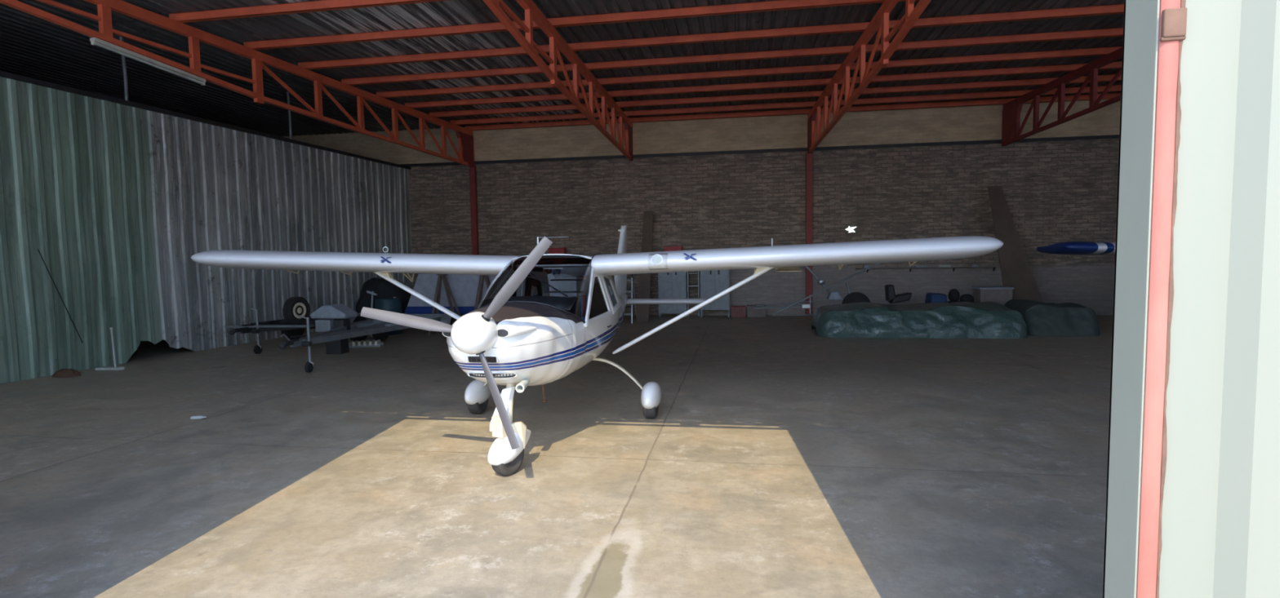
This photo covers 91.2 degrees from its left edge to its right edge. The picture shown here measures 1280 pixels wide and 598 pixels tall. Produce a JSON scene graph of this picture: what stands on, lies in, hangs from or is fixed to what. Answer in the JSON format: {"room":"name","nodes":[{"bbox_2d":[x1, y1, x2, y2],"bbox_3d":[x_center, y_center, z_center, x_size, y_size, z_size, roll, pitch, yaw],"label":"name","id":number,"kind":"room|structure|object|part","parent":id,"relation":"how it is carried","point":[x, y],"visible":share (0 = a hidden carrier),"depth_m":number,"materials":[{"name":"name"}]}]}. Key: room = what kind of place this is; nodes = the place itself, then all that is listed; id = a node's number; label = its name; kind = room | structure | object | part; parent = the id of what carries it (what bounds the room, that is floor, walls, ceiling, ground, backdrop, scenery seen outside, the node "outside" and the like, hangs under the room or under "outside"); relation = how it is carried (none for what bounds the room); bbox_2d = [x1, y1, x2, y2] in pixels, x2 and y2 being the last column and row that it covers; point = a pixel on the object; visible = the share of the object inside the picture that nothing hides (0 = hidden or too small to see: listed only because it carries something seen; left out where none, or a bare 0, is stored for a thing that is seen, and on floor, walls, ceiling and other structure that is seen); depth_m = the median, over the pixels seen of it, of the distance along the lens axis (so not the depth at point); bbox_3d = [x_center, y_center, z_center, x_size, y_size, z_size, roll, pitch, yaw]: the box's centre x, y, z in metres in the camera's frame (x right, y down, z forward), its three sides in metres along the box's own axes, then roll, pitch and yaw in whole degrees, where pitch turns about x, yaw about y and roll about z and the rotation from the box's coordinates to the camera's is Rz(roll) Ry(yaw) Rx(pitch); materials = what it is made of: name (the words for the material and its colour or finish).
{"room":"aircraft hangar","nodes":[
{"label":"aircraft hangar","id":0,"kind":"room"},
{"bbox_2d":[0,76,413,383],"bbox_3d":[-8.794,-1.150,11.179,0.073,4.450,16.433,0,4,13],"label":"wall","id":1,"kind":"structure","parent":0,"point":[117,202],"depth_m":11.25,"materials":[{"name":"metal"}]},
{"bbox_2d":[37,248,83,342],"bbox_3d":[-9.032,-0.025,9.774,0.010,1.503,0.513,0,4,16],"label":"rod","id":2,"kind":"object","parent":1,"relation":"attached to","point":[37,249],"visible":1,"depth_m":9.76,"materials":[{"name":"metal"}]},
{"bbox_2d":[119,36,128,101],"bbox_3d":[-8.908,-3.942,10.829,0.090,1.132,0.090,0,4,9],"label":"post","id":3,"kind":"object","parent":1,"relation":"on","point":[121,38],"visible":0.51,"depth_m":10.82,"materials":[{"name":"metal"}]},
{"bbox_2d":[0,71,411,169],"bbox_3d":[-8.779,-3.390,11.021,0.060,0.070,16.432,0,4,13],"label":"trim","id":4,"kind":"structure","parent":1,"relation":"attached to","point":[3,74],"depth_m":11.52,"materials":[{"name":"metal"}]},
{"bbox_2d":[286,91,292,139],"bbox_3d":[-8.083,-4.199,14.455,0.090,1.132,0.090,0,4,9],"label":"post","id":5,"kind":"object","parent":1,"relation":"on","point":[287,92],"visible":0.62,"depth_m":14.44,"materials":[{"name":"metal"}]},
{"bbox_2d":[0,315,1112,597],"bbox_3d":[-1.786,1.097,10.272,37.200,0.120,16.680,0,4,9],"label":"floor","id":6,"kind":"structure","parent":0,"point":[778,459],"depth_m":4.95,"materials":[{"name":"concrete"}]},
{"bbox_2d":[52,368,80,377],"bbox_3d":[-8.804,1.130,9.611,0.432,0.112,0.245,0,4,9],"label":"rubble heap","id":7,"kind":"object","parent":6,"relation":"on","point":[63,373],"visible":1,"depth_m":9.54,"materials":[{"name":"soil"}]},
{"bbox_2d":[94,327,124,370],"bbox_3d":[-8.563,0.802,10.111,0.418,0.692,0.157,0,4,9],"label":"squeegee","id":8,"kind":"object","parent":6,"relation":"on","point":[115,367],"visible":1,"depth_m":10.10,"materials":[{"name":"white plastic"}]},
{"bbox_3d":[-8.493,0.797,10.111,0.081,0.622,0.028,1,5,31],"label":"handle","id":9,"kind":"part","parent":8,"relation":"part of","materials":[{"name":"white plastic"}]},
{"bbox_2d":[190,415,206,419],"bbox_3d":[-4.819,1.294,6.838,0.150,0.040,0.040,-1,4,-9],"label":"plastic bottle","id":10,"kind":"object","parent":6,"relation":"on","point":[200,417],"visible":1,"depth_m":6.82,"materials":[{"name":"plastic"}]},
{"bbox_2d":[0,0,479,254],"bbox_3d":[-6.978,-1.671,10.875,0.180,5.476,16.363,0,4,15],"label":"roof truss","id":11,"kind":"object","parent":6,"relation":"on","point":[464,136],"visible":0.91,"depth_m":11.34,"materials":[{"name":"red metal"}]},
{"bbox_2d":[89,37,205,85],"bbox_3d":[-7.378,-3.567,9.489,0.100,0.229,1.663,0,4,15],"label":"tube light","id":12,"kind":"object","parent":11,"relation":"attached to","point":[94,41],"visible":1,"depth_m":9.36,"materials":[{"name":"white plastic"}]},
{"bbox_2d":[168,0,450,22],"bbox_3d":[4.386,-4.458,7.968,23.836,0.130,0.070,0,4,9],"label":"roof purlin","id":13,"kind":"structure","parent":11,"relation":"on","point":[323,5],"depth_m":9.52,"materials":[{"name":"red metal"}]},
{"bbox_3d":[-5.075,-4.329,18.167,0.100,0.900,0.793,0,4,15],"label":"plate","id":14,"kind":"part","parent":11,"relation":"part of","materials":[{"name":"red metal"}]},
{"bbox_2d":[341,27,1123,85],"bbox_3d":[5.165,-4.718,11.652,23.467,0.130,0.070,0,4,9],"label":"roof purlin","id":15,"kind":"structure","parent":11,"relation":"on","point":[1107,33],"depth_m":12.12,"materials":[{"name":"red metal"}]},
{"bbox_2d":[465,93,1120,130],"bbox_3d":[6.218,-5.071,16.636,22.968,0.130,0.070,0,4,9],"label":"roof purlin","id":16,"kind":"structure","parent":11,"relation":"on","point":[1108,96],"depth_m":17.00,"materials":[{"name":"red metal"}]},
{"bbox_2d":[228,308,368,354],"bbox_3d":[-6.926,0.523,12.615,1.890,0.859,2.999,0,4,15],"label":"trailer","id":17,"kind":"object","parent":6,"relation":"on","point":[288,332],"visible":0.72,"depth_m":12.21,"materials":[{"name":"metal"}]},
{"bbox_3d":[-7.091,0.528,11.621,0.044,0.670,0.042,0,4,15],"label":"jockey stem","id":18,"kind":"part","parent":17,"relation":"part of","materials":[{"name":"metal"}]},
{"bbox_2d":[224,324,314,328],"bbox_3d":[-6.835,0.499,11.549,1.672,0.035,0.160,0,4,6],"label":"board","id":19,"kind":"object","parent":17,"relation":"on","point":[228,326],"visible":0.8,"depth_m":11.49,"materials":[{"name":"wood"}]},
{"bbox_2d":[282,297,310,324],"bbox_3d":[-6.362,0.212,11.615,0.175,0.507,0.510,0,4,17],"label":"tyre","id":20,"kind":"object","parent":19,"relation":"on","point":[294,308],"visible":0.98,"depth_m":11.52,"materials":[{"name":"rubber"}]},
{"bbox_3d":[-7.435,0.464,13.319,0.060,0.100,1.900,0,4,15],"label":"rail","id":21,"kind":"part","parent":17,"relation":"part of","materials":[{"name":"metal"}]},
{"bbox_2d":[310,304,357,354],"bbox_3d":[-5.633,0.556,11.558,0.705,0.900,0.430,0,4,9],"label":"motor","id":22,"kind":"object","parent":6,"relation":"on","point":[326,314],"visible":0.81,"depth_m":11.39,"materials":[{"name":"metal"}]},
{"bbox_2d":[348,339,383,347],"bbox_3d":[-5.649,0.892,12.447,0.996,0.110,0.260,-1,4,-8],"label":"ramp","id":23,"kind":"object","parent":6,"relation":"on","point":[352,344],"visible":0.62,"depth_m":12.38,"materials":[{"name":"metal"}]},
{"bbox_3d":[-5.632,0.924,12.340,0.996,0.060,0.030,-1,4,-8],"label":"rail","id":24,"kind":"part","parent":23,"relation":"part of","materials":[{"name":"metal"}]},
{"bbox_2d":[279,312,460,373],"bbox_3d":[-4.926,0.556,11.540,1.790,0.879,4.899,0,4,7],"label":"trailer","id":25,"kind":"object","parent":6,"relation":"on","point":[380,330],"visible":0.7,"depth_m":10.83,"materials":[{"name":"metal"}]},
{"bbox_3d":[-5.069,0.625,9.592,0.044,0.690,0.042,0,4,7],"label":"jockey stem","id":26,"kind":"part","parent":25,"relation":"part of","materials":[{"name":"metal"}]},
{"bbox_3d":[-5.373,0.435,13.001,0.060,0.100,2.100,0,4,7],"label":"rail","id":27,"kind":"part","parent":25,"relation":"part of","materials":[{"name":"metal"}]},
{"bbox_3d":[-4.133,0.427,12.846,0.060,0.100,2.100,0,4,7],"label":"rail","id":28,"kind":"part","parent":25,"relation":"part of","materials":[{"name":"metal"}]},
{"bbox_2d":[366,290,377,308],"bbox_3d":[-6.109,0.317,14.339,0.234,1.021,0.060,-1,4,4],"label":"tool","id":29,"kind":"object","parent":6,"relation":"on","point":[372,293],"visible":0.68,"depth_m":14.31,"materials":[{"name":"metal"}]},
{"bbox_2d":[355,277,410,313],"bbox_3d":[-6.380,0.103,15.611,1.296,1.279,1.294,-3,4,-28],"label":"heap","id":30,"kind":"object","parent":6,"relation":"on","point":[382,287],"visible":0.37,"depth_m":15.19,"materials":[{"name":"fabric"}]},
{"bbox_2d":[374,297,402,335],"bbox_3d":[-5.816,0.384,14.515,0.587,0.850,0.590,0,4,9],"label":"drum","id":31,"kind":"object","parent":6,"relation":"on","point":[393,304],"visible":0.45,"depth_m":14.30,"materials":[{"name":"metal"}]},
{"bbox_2d":[427,274,461,336],"bbox_3d":[-4.371,0.112,14.136,0.829,1.418,0.427,0,4,9],"label":"trestle","id":32,"kind":"object","parent":6,"relation":"on","point":[448,291],"visible":0.61,"depth_m":14.06,"materials":[{"name":"metal"}]},
{"bbox_3d":[-4.622,0.140,14.077,0.332,1.370,0.060,-2,4,-23],"label":"leg","id":33,"kind":"part","parent":32,"relation":"part of","materials":[{"name":"brown wood"}]},
{"bbox_3d":[-4.601,0.127,14.271,0.354,1.371,0.060,2,5,41],"label":"leg","id":34,"kind":"part","parent":32,"relation":"part of","materials":[{"name":"brown wood"}]},
{"bbox_3d":[-4.227,0.139,14.014,0.475,1.375,0.060,1,4,30],"label":"leg","id":35,"kind":"part","parent":32,"relation":"part of","materials":[{"name":"brown wood"}]},
{"bbox_3d":[-4.186,0.125,14.204,0.497,1.376,0.060,-2,4,-12],"label":"leg","id":36,"kind":"part","parent":32,"relation":"part of","materials":[{"name":"brown wood"}]},
{"bbox_2d":[474,275,490,308],"bbox_3d":[-3.384,0.107,13.977,0.829,1.418,0.427,0,4,9],"label":"trestle","id":37,"kind":"object","parent":6,"relation":"on","point":[479,295],"visible":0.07,"depth_m":13.90,"materials":[{"name":"brown wood"}]},
{"bbox_3d":[-3.634,0.136,13.918,0.332,1.370,0.060,-2,4,-23],"label":"leg","id":38,"kind":"part","parent":37,"relation":"part of","materials":[{"name":"brown wood"}]},
{"bbox_3d":[-3.613,0.123,14.112,0.354,1.371,0.060,2,5,41],"label":"leg","id":39,"kind":"part","parent":37,"relation":"part of","materials":[{"name":"brown wood"}]},
{"bbox_3d":[-3.240,0.135,13.855,0.475,1.375,0.060,1,4,30],"label":"leg","id":40,"kind":"part","parent":37,"relation":"part of","materials":[{"name":"brown wood"}]},
{"bbox_2d":[404,273,588,314],"bbox_3d":[-3.363,0.002,14.809,4.166,1.500,1.290,0,4,9],"label":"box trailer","id":41,"kind":"object","parent":6,"relation":"on","point":[464,288],"visible":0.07,"depth_m":14.36,"materials":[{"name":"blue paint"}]},
{"bbox_2d":[191,226,1004,475],"bbox_3d":[-0.789,0.127,7.083,6.886,2.215,6.884,-4,5,-36],"label":"airplane","id":42,"kind":"object","parent":6,"relation":"on","point":[521,335],"visible":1,"depth_m":6.01,"materials":[{"name":"paint"}]},
{"bbox_3d":[-1.665,0.153,4.540,0.771,0.193,0.047,0,4,9],"label":"propeller blade","id":43,"kind":"part","parent":42,"relation":"part of","materials":[{"name":"white metal"}]},
{"bbox_3d":[-1.013,0.707,4.474,0.306,0.748,0.047,0,4,9],"label":"propeller blade","id":44,"kind":"part","parent":42,"relation":"part of","materials":[{"name":"white metal"}]},
{"bbox_3d":[-1.388,-0.035,6.353,0.138,0.485,1.157,0,4,9],"label":"door frame","id":45,"kind":"part","parent":42,"relation":"part of","materials":[{"name":"white paint"}]},
{"bbox_3d":[-1.042,0.856,5.027,0.067,0.460,0.209,-1,4,-2],"label":"nose gear leg","id":46,"kind":"part","parent":42,"relation":"part of","materials":[{"name":"beige paint"}]},
{"bbox_3d":[-0.873,-0.127,4.394,0.548,0.618,0.047,0,4,9],"label":"propeller blade","id":47,"kind":"part","parent":42,"relation":"part of","materials":[{"name":"grey metal"}]},
{"bbox_3d":[-0.958,1.086,4.976,0.146,0.227,0.084,-3,5,-34],"label":"fork plate","id":48,"kind":"part","parent":42,"relation":"part of","materials":[{"name":"beige paint"}]},
{"bbox_3d":[-1.011,0.178,5.705,0.881,0.393,0.397,0,4,9],"label":"instrument panel","id":49,"kind":"part","parent":42,"relation":"part of","materials":[{"name":"black plastic"}]},
{"bbox_3d":[-1.210,-0.103,7.325,0.143,0.485,1.038,0,4,12],"label":"quarter panel","id":50,"kind":"part","parent":42,"relation":"part of","materials":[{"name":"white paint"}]},
{"bbox_3d":[-0.820,-0.119,6.900,0.824,0.534,0.876,0,4,9],"label":"steel frame","id":51,"kind":"part","parent":42,"relation":"part of","materials":[{"name":"metal"}]},
{"bbox_3d":[-0.891,-0.315,6.461,0.200,0.015,0.030,0,4,9],"label":"grab handle","id":52,"kind":"part","parent":42,"relation":"part of","materials":[{"name":"white plastic"}]},
{"bbox_3d":[-0.567,0.184,6.891,0.376,0.387,0.230,0,4,9],"label":"backrest","id":53,"kind":"part","parent":42,"relation":"part of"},
{"bbox_3d":[-0.451,-0.039,6.202,0.138,0.485,1.157,0,4,9],"label":"door frame","id":54,"kind":"part","parent":42,"relation":"part of","materials":[{"name":"white paint"}]},
{"bbox_3d":[-0.316,-0.107,7.181,0.143,0.485,1.038,0,4,6],"label":"quarter panel","id":55,"kind":"part","parent":42,"relation":"part of","materials":[{"name":"white paint"}]},
{"bbox_3d":[-0.239,0.817,6.644,0.620,0.390,0.075,0,4,9],"label":"gear leg","id":56,"kind":"part","parent":42,"relation":"part of","materials":[{"name":"beige paint"}]},
{"bbox_3d":[0.181,-0.373,6.263,0.190,0.170,0.117,0,4,9],"label":"light plate","id":57,"kind":"part","parent":42,"relation":"part of","materials":[{"name":"white paint"}]},
{"bbox_3d":[1.692,-0.352,7.220,0.260,0.060,0.007,0,4,9],"label":"trim plate","id":58,"kind":"part","parent":42,"relation":"part of","materials":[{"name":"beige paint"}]},
{"bbox_3d":[1.656,-0.315,6.996,0.260,0.007,0.450,0,4,9],"label":"trim plate","id":59,"kind":"part","parent":42,"relation":"part of","materials":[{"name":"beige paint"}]},
{"bbox_2d":[622,277,636,323],"bbox_3d":[-0.349,0.025,16.398,0.435,1.165,0.840,0,4,9],"label":"step ladder","id":60,"kind":"object","parent":6,"relation":"on","point":[631,280],"visible":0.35,"depth_m":16.19,"materials":[{"name":"metal"}]},
{"bbox_3d":[-0.206,0.040,16.153,0.030,1.165,0.400,-1,4,3],"label":"rail","id":61,"kind":"part","parent":60,"relation":"part of","materials":[{"name":"metal"}]},
{"bbox_3d":[-0.141,0.011,16.561,0.020,1.160,0.450,0,4,15],"label":"leg","id":62,"kind":"part","parent":60,"relation":"part of","materials":[{"name":"metal"}]},
{"bbox_2d":[625,274,634,318],"bbox_3d":[-0.532,-0.321,17.474,0.730,1.700,0.300,0,4,9],"label":"metal rack","id":63,"kind":"object","parent":6,"relation":"on","point":[632,274],"visible":0.04,"depth_m":17.31,"materials":[{"name":"metal"}]},
{"bbox_3d":[-0.208,-0.313,17.286,0.030,1.700,0.030,0,4,9],"label":"post","id":64,"kind":"part","parent":63,"relation":"part of","materials":[{"name":"metal"}]},
{"bbox_2d":[636,211,653,321],"bbox_3d":[0.155,-0.942,17.097,0.320,2.968,1.358,0,4,9],"label":"leaning board","id":65,"kind":"object","parent":6,"relation":"on","point":[642,315],"visible":0.89,"depth_m":16.94,"materials":[{"name":"brown wood"}]},
{"bbox_2d":[657,271,687,317],"bbox_3d":[0.925,-0.393,17.626,0.790,1.780,0.430,0,4,9],"label":"tall cabinet","id":66,"kind":"object","parent":6,"relation":"on","point":[670,285],"visible":0.43,"depth_m":17.44,"materials":[{"name":"grey metal"}]},
{"bbox_3d":[0.706,-0.438,17.460,0.369,1.600,0.020,0,4,9],"label":"door","id":67,"kind":"part","parent":66,"relation":"part of","materials":[{"name":"grey metal"}]},
{"bbox_2d":[663,245,682,251],"bbox_3d":[0.934,-1.380,17.545,0.496,0.200,0.266,0,4,9],"label":"box","id":68,"kind":"object","parent":66,"relation":"on","point":[666,248],"visible":0.76,"depth_m":17.42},
{"bbox_3d":[0.933,-1.459,17.540,0.496,0.040,0.266,0,4,9],"label":"lid","id":69,"kind":"part","parent":68,"relation":"part of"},
{"bbox_3d":[1.082,-0.440,17.400,0.369,1.600,0.020,0,4,9],"label":"door","id":70,"kind":"part","parent":66,"relation":"part of","materials":[{"name":"grey metal"}]},
{"bbox_2d":[687,271,700,316],"bbox_3d":[1.513,-0.313,17.654,0.324,1.600,0.300,0,4,9],"label":"ladder","id":71,"kind":"object","parent":6,"relation":"on","point":[688,273],"visible":0.67,"depth_m":17.53,"materials":[{"name":"metal"}]},
{"bbox_3d":[1.365,-0.312,17.678,0.024,1.600,0.300,0,4,9],"label":"panel","id":72,"kind":"part","parent":71,"relation":"part of","materials":[{"name":"metal"}]},
{"bbox_3d":[1.661,-0.314,17.630,0.024,1.600,0.300,0,4,9],"label":"panel","id":73,"kind":"part","parent":71,"relation":"part of","materials":[{"name":"metal"}]},
{"bbox_2d":[700,270,729,317],"bbox_3d":[2.091,-0.397,17.439,0.810,1.780,0.430,0,4,9],"label":"tall cabinet","id":74,"kind":"object","parent":6,"relation":"on","point":[712,282],"visible":0.55,"depth_m":17.25,"materials":[{"name":"grey metal"}]},
{"bbox_3d":[1.865,-0.493,17.270,0.379,1.500,0.020,0,4,9],"label":"door","id":75,"kind":"part","parent":74,"relation":"part of","materials":[{"name":"grey metal"}]},
{"bbox_3d":[2.251,-0.494,17.208,0.379,1.500,0.020,0,4,9],"label":"door","id":76,"kind":"part","parent":74,"relation":"part of","materials":[{"name":"grey metal"}]},
{"bbox_2d":[730,306,746,317],"bbox_3d":[2.714,0.345,17.297,0.400,0.300,0.314,0,4,9],"label":"wire crate","id":77,"kind":"object","parent":6,"relation":"on","point":[735,311],"visible":1,"depth_m":17.15,"materials":[{"name":"red metal"}]},
{"bbox_2d":[746,304,766,317],"bbox_3d":[3.206,0.319,17.274,0.520,0.340,0.400,0,4,9],"label":"storage box","id":78,"kind":"object","parent":6,"relation":"on","point":[751,313],"visible":0.94,"depth_m":17.08,"materials":[{"name":"cardboard"}]},
{"bbox_2d":[753,262,911,315],"bbox_3d":[4.604,-0.339,15.185,3.672,1.652,0.653,0,4,9],"label":"frame","id":79,"kind":"object","parent":6,"relation":"on","point":[891,296],"visible":0.81,"depth_m":14.94,"materials":[{"name":"metal"}]},
{"bbox_3d":[6.144,-0.123,14.918,0.548,0.440,0.350,0,4,9],"label":"black seat","id":80,"kind":"part","parent":79,"relation":"part of","materials":[{"name":"plastic"}]},
{"bbox_2d":[805,0,931,314],"bbox_3d":[3.694,-1.714,9.157,0.175,5.476,16.296,0,4,7],"label":"roof truss","id":81,"kind":"object","parent":6,"relation":"on","point":[880,21],"visible":0.94,"depth_m":11.88,"materials":[{"name":"red metal"}]},
{"bbox_3d":[4.554,-4.368,16.618,0.100,0.900,0.785,0,4,7],"label":"plate","id":82,"kind":"part","parent":81,"relation":"part of","materials":[{"name":"red metal"}]},
{"bbox_2d":[811,301,1027,339],"bbox_3d":[5.745,0.398,13.185,4.086,0.650,1.724,0,4,9],"label":"pile","id":83,"kind":"object","parent":6,"relation":"on","point":[988,319],"visible":1,"depth_m":12.50,"materials":[{"name":"green plastic"}]},
{"bbox_2d":[924,293,946,302],"bbox_3d":[6.965,0.232,14.786,0.443,0.737,0.500,0,4,9],"label":"padded seat","id":84,"kind":"object","parent":6,"relation":"on","point":[930,297],"visible":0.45,"depth_m":14.54,"materials":[{"name":"blue fabric"}]},
{"bbox_2d":[947,288,973,302],"bbox_3d":[7.501,0.179,14.647,0.556,0.845,0.296,0,4,9],"label":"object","id":85,"kind":"object","parent":6,"relation":"on","point":[953,295],"visible":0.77,"depth_m":14.55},
{"bbox_2d":[971,286,1013,305],"bbox_3d":[8.164,0.159,14.537,0.720,0.880,0.540,0,4,9],"label":"storage box","id":86,"kind":"object","parent":6,"relation":"on","point":[999,295],"visible":0.51,"depth_m":14.28,"materials":[{"name":"plastic"}]},
{"bbox_3d":[8.158,-0.260,14.509,0.720,0.040,0.540,0,4,9],"label":"lid","id":87,"kind":"part","parent":86,"relation":"part of","materials":[{"name":"plastic"}]},
{"bbox_2d":[987,186,1042,302],"bbox_3d":[9.085,-1.166,15.261,0.859,3.357,1.997,0,4,9],"label":"leaning board","id":88,"kind":"object","parent":6,"relation":"on","point":[1015,270],"visible":0.58,"depth_m":15.20,"materials":[{"name":"brown wood"}]},
{"bbox_2d":[1004,299,1100,336],"bbox_3d":[8.570,0.345,13.218,1.508,0.667,1.730,0,4,9],"label":"pile","id":89,"kind":"object","parent":6,"relation":"on","point":[1042,319],"visible":0.84,"depth_m":12.51,"materials":[{"name":"green fabric"}]},
{"bbox_2d":[1036,241,1115,259],"bbox_3d":[11.832,-0.319,10.911,6.897,2.215,6.888,-4,5,-36],"label":"airplane","id":90,"kind":"object","parent":6,"relation":"on","point":[1069,248],"visible":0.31,"depth_m":10.99,"materials":[{"name":"paint"}]},
{"bbox_3d":[-2.448,-0.368,18.159,1.100,1.760,0.450,0,4,9],"label":"wall shelf","id":91,"kind":"object","parent":6,"relation":"on","visible":0},
{"bbox_2d":[548,248,566,253],"bbox_3d":[-2.376,-1.360,18.063,0.480,0.230,0.280,0,4,9],"label":"box","id":92,"kind":"object","parent":91,"relation":"on","point":[551,251],"visible":0.76,"depth_m":17.94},
{"bbox_2d":[0,0,1124,137],"bbox_3d":[-1.894,-4.577,9.741,37.202,0.041,17.180,0,4,9],"label":"ceiling","id":93,"kind":"structure","parent":0,"point":[32,46],"depth_m":11.89,"materials":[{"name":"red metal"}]},
{"bbox_2d":[482,0,632,160],"bbox_3d":[-1.532,-3.897,9.836,0.102,1.056,16.260,0,4,9],"label":"roof truss","id":94,"kind":"object","parent":93,"relation":"attached to","point":[532,12],"visible":1,"depth_m":11.09,"materials":[{"name":"red metal"}]},
{"bbox_3d":[-0.317,-4.348,17.402,0.100,0.900,0.780,0,4,9],"label":"plate","id":95,"kind":"part","parent":94,"relation":"part of","materials":[{"name":"red metal"}]},
{"bbox_2d":[243,0,916,50],"bbox_3d":[4.665,-4.551,9.288,23.704,0.130,0.070,0,4,9],"label":"roof purlin","id":96,"kind":"structure","parent":93,"relation":"attached to","point":[780,5],"depth_m":10.17,"materials":[{"name":"red metal"}]},
{"bbox_2d":[297,4,1124,70],"bbox_3d":[4.919,-4.636,10.490,23.583,0.130,0.070,0,4,9],"label":"roof purlin","id":97,"kind":"structure","parent":93,"relation":"attached to","point":[1117,9],"depth_m":10.99,"materials":[{"name":"red metal"}]},
{"bbox_2d":[376,46,1122,97],"bbox_3d":[5.398,-4.796,12.757,23.356,0.130,0.070,0,4,9],"label":"roof purlin","id":98,"kind":"structure","parent":93,"relation":"attached to","point":[1103,51],"depth_m":13.19,"materials":[{"name":"red metal"}]},
{"bbox_2d":[404,61,1122,108],"bbox_3d":[5.619,-4.870,13.802,23.251,0.130,0.070,0,4,9],"label":"roof purlin","id":99,"kind":"structure","parent":93,"relation":"attached to","point":[1114,65],"depth_m":14.22,"materials":[{"name":"red metal"}]},
{"bbox_2d":[429,74,1121,117],"bbox_3d":[5.836,-4.943,14.829,23.149,0.130,0.070,0,4,9],"label":"roof purlin","id":100,"kind":"structure","parent":93,"relation":"attached to","point":[1038,82],"depth_m":15.24,"materials":[{"name":"red metal"}]},
{"bbox_2d":[450,84,1121,124],"bbox_3d":[6.049,-5.014,15.835,23.048,0.130,0.070,0,4,9],"label":"roof purlin","id":101,"kind":"structure","parent":93,"relation":"attached to","point":[1113,88],"depth_m":16.21,"materials":[{"name":"red metal"}]},
{"bbox_2d":[1001,47,1122,146],"bbox_3d":[8.800,-3.939,8.174,0.102,1.056,16.317,-1,4,5],"label":"roof truss","id":102,"kind":"object","parent":93,"relation":"attached to","point":[1011,131],"visible":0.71,"depth_m":13.76,"materials":[{"name":"red metal"}]},
{"bbox_3d":[9.409,-4.388,15.837,0.100,0.900,0.790,-1,4,5],"label":"plate","id":103,"kind":"part","parent":102,"relation":"part of","materials":[{"name":"red metal"}]},
{"bbox_2d":[280,99,1120,315],"bbox_3d":[-0.521,-2.346,18.219,37.200,5.640,0.250,0,4,9],"label":"wall","id":104,"kind":"structure","parent":0,"point":[1054,192],"depth_m":17.33,"materials":[{"name":"brick"}]},
{"bbox_2d":[400,134,1119,167],"bbox_3d":[-0.572,-4.071,17.950,37.200,0.080,0.062,0,4,9],"label":"trim","id":105,"kind":"structure","parent":104,"relation":"attached to","point":[1116,136],"depth_m":17.23,"materials":[{"name":"metal"}]},
{"bbox_2d":[855,266,999,272],"bbox_3d":[7.763,-0.789,16.789,3.800,0.120,0.160,0,4,9],"label":"wall ledge","id":106,"kind":"object","parent":104,"relation":"attached to","point":[993,268],"visible":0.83,"depth_m":16.73,"materials":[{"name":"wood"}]},
{"bbox_2d":[913,266,927,267],"bbox_3d":[7.510,-0.867,16.794,0.345,0.044,0.136,0,4,9],"label":"bundle","id":107,"kind":"object","parent":106,"relation":"on","point":[914,266],"visible":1,"depth_m":16.74,"materials":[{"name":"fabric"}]},
{"bbox_2d":[937,265,951,267],"bbox_3d":[8.103,-0.881,16.698,0.297,0.066,0.137,0,4,9],"label":"bundle","id":108,"kind":"object","parent":106,"relation":"on","point":[939,266],"visible":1,"depth_m":16.64,"materials":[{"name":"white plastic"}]},
{"bbox_3d":[2.282,-2.469,1.022,26.200,3.120,0.235,0,4,9],"label":"wall","id":109,"kind":"structure","parent":0,"visible":0},
{"bbox_2d":[1102,0,1279,597],"bbox_3d":[2.207,-0.717,1.076,2.393,4.560,0.152,0,4,9],"label":"sliding door","id":110,"kind":"structure","parent":109,"relation":"in","point":[1193,494],"depth_m":1.25,"materials":[{"name":"metal"}]},
{"bbox_3d":[1.040,-0.710,1.224,0.035,4.560,0.022,0,4,9],"label":"edge post","id":111,"kind":"part","parent":110,"relation":"part of","materials":[{"name":"metal"}]},
{"bbox_3d":[1.041,-0.535,1.222,0.044,0.060,0.011,0,4,9],"label":"weld plate","id":112,"kind":"part","parent":110,"relation":"part of","materials":[{"name":"metal"}]}
]}

